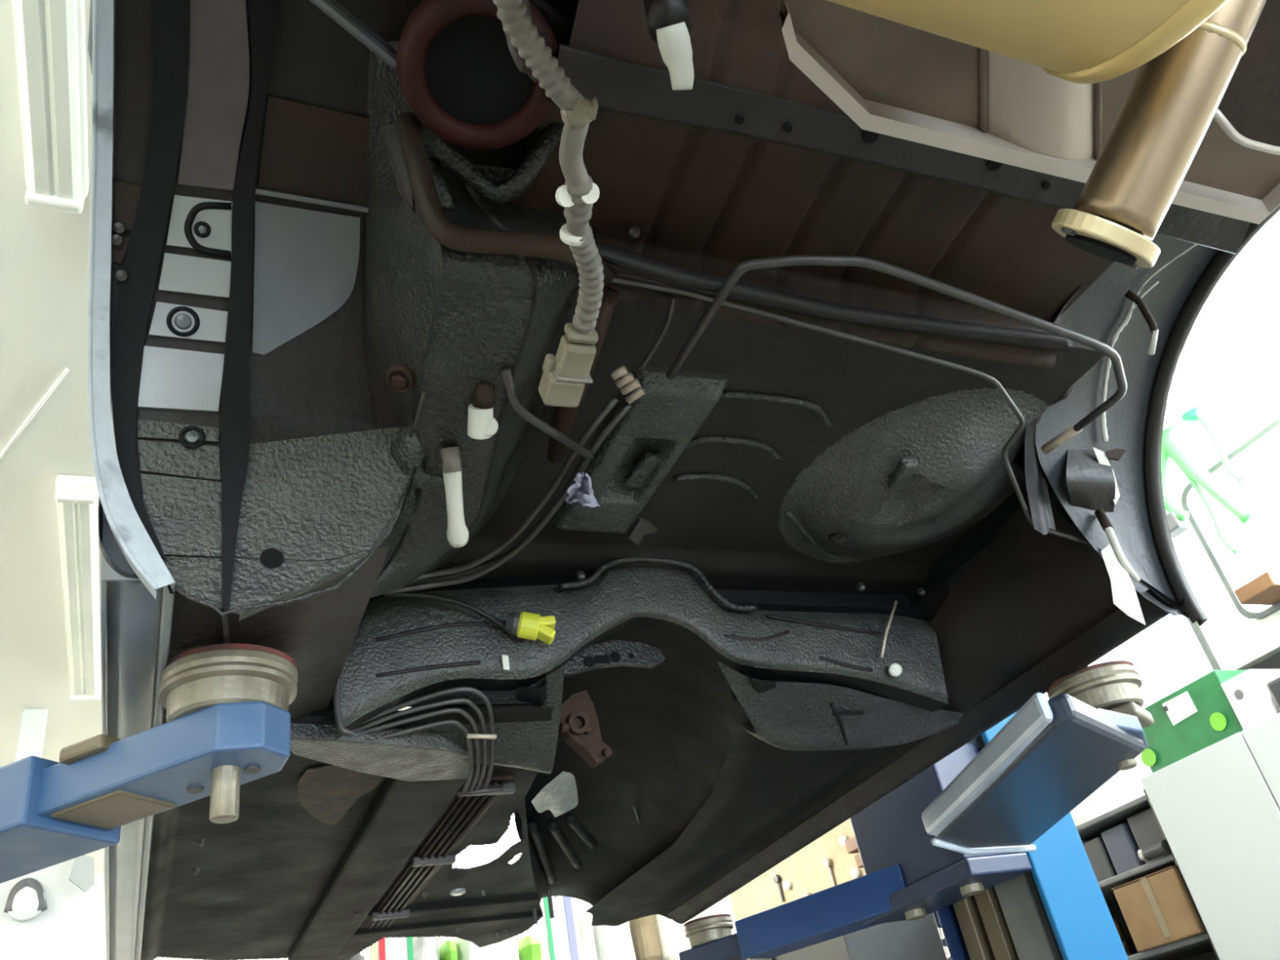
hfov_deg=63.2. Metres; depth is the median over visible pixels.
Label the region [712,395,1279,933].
wall
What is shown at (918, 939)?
workbench
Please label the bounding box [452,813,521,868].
ceiling light
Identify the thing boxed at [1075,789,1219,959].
open shelving
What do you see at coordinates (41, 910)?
bracket
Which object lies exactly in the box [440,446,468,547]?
pipe
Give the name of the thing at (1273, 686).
case
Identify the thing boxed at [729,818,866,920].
board
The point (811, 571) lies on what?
car
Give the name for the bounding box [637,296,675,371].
hose
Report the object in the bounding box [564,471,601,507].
rag
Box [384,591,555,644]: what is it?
plug
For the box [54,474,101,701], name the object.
ceiling light
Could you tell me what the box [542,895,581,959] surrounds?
board
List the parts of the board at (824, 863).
hook rod, hook rod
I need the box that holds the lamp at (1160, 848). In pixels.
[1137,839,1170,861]
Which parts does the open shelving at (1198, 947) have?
panel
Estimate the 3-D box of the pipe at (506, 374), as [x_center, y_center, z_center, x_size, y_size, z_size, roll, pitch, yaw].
[-0.096,-0.061,1.057,0.025,0.050,0.233,-19,-33,11]
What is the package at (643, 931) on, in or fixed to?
on the workbench
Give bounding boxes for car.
[87,0,1279,959]
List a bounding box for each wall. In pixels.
[62,873,714,959]
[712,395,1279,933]
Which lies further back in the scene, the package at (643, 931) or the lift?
the package at (643, 931)
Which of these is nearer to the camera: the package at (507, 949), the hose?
the hose
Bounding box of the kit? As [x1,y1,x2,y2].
[1141,670,1246,773]
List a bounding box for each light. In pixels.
[11,0,88,213]
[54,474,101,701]
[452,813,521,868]
[1141,748,1155,766]
[1166,253,1279,407]
[1209,712,1226,730]
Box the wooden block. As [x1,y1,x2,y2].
[1234,571,1279,605]
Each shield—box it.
[777,0,1279,224]
[1213,0,1279,155]
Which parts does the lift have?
lift arm, plate, rail, lift arm, plate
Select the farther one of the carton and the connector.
the carton
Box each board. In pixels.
[368,936,413,959]
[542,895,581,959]
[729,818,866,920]
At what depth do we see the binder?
3.46 m
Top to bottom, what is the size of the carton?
0.164 m
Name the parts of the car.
sill, stamped panel, stamped panel, stamped panel, panel, stamped panel, stamped panel, stamped panel, stamped panel, panel, panel, panel, kick panel, dome panel, floor rail, kick panel, heel panel, frame rail, white pipe cap, tower plate, kick panel, heel panel, rail, sill, frame rail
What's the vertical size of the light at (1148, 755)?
0.057 m
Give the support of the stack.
attached to the board at (824, 863)
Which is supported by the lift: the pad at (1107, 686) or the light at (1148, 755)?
the pad at (1107, 686)
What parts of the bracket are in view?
plate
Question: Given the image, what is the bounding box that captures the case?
[1266,676,1279,711]
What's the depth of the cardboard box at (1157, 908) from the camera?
3.34 m
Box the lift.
[679,660,1154,959]
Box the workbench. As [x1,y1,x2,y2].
[746,912,946,959]
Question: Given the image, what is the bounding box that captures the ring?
[395,0,559,149]
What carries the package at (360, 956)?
on the shelf
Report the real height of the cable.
0.082 m
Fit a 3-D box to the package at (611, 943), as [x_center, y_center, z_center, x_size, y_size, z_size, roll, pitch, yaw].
[-0.171,2.357,5.396,0.206,0.394,0.323,5,-36,-24]
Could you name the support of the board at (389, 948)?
on the floor
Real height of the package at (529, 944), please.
0.230 m
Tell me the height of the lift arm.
0.185 m
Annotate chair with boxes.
[1160,407,1256,553]
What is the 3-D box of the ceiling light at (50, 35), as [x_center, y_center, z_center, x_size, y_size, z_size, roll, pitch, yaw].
[-0.898,-0.937,1.552,0.107,0.082,1.353,5,-36,-24]
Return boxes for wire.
[0,368,69,460]
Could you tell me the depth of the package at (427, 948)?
4.89 m
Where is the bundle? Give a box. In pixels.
[351,686,502,796]
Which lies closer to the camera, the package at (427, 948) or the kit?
the kit
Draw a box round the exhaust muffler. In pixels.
[826,0,1266,270]
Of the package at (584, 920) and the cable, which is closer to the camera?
the cable
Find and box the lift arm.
[0,643,297,883]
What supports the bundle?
attached to the car
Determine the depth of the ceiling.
2.79 m
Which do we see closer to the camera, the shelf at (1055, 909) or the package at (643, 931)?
the shelf at (1055, 909)
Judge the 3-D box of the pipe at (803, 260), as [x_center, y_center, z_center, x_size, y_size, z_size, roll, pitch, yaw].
[0.329,-0.127,1.163,0.578,0.074,0.259,5,-36,-24]
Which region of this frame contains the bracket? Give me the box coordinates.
[0,708,101,959]
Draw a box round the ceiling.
[0,0,1279,874]
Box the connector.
[644,0,693,89]
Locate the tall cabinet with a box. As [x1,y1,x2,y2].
[1140,712,1279,959]
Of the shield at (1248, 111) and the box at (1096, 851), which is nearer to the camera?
the shield at (1248, 111)
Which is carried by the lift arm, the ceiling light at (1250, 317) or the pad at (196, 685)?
the pad at (196, 685)
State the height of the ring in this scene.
0.088 m
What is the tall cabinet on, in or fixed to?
on the floor
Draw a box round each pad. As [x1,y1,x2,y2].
[158,648,297,722]
[684,915,733,947]
[1047,663,1144,710]
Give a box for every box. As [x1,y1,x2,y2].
[1082,836,1117,882]
[1101,822,1145,874]
[1111,865,1205,951]
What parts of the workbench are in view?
drawer, drawer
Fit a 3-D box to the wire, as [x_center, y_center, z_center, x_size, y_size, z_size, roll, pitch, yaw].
[-1.606,-0.105,2.668,0.657,0.008,0.011,-35,-39,31]
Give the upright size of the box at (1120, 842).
0.148 m
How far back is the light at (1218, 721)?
3.27 m
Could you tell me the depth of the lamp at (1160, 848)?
3.37 m
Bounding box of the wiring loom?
[493,0,604,407]
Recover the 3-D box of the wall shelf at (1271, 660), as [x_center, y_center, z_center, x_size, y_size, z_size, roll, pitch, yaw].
[2.149,0.686,3.402,0.189,0.262,0.910,5,-36,-24]
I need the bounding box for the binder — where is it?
[1127,808,1171,863]
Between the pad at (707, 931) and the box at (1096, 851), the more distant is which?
the box at (1096, 851)
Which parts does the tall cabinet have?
door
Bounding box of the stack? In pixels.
[844,835,863,867]
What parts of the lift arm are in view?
lift arm, wear plate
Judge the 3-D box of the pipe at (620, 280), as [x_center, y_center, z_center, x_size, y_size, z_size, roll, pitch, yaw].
[0.320,-0.070,1.178,1.169,0.144,0.137,19,-43,-38]
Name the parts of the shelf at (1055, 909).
slide rail, slide rail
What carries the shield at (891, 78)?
attached to the car
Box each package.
[346,950,364,959]
[413,936,439,959]
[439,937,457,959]
[451,935,519,959]
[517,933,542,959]
[573,898,597,959]
[586,902,635,959]
[629,915,662,959]
[654,914,688,959]
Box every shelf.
[933,710,1128,959]
[1235,646,1279,670]
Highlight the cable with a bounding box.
[383,365,644,595]
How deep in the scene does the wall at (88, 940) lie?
5.59 m
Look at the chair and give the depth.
3.56 m
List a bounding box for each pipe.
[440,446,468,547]
[500,365,594,459]
[570,264,1145,558]
[666,254,1127,453]
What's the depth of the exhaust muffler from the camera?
0.66 m
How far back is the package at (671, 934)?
5.37 m
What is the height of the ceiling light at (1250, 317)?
0.098 m
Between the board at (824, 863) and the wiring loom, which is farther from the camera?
the board at (824, 863)

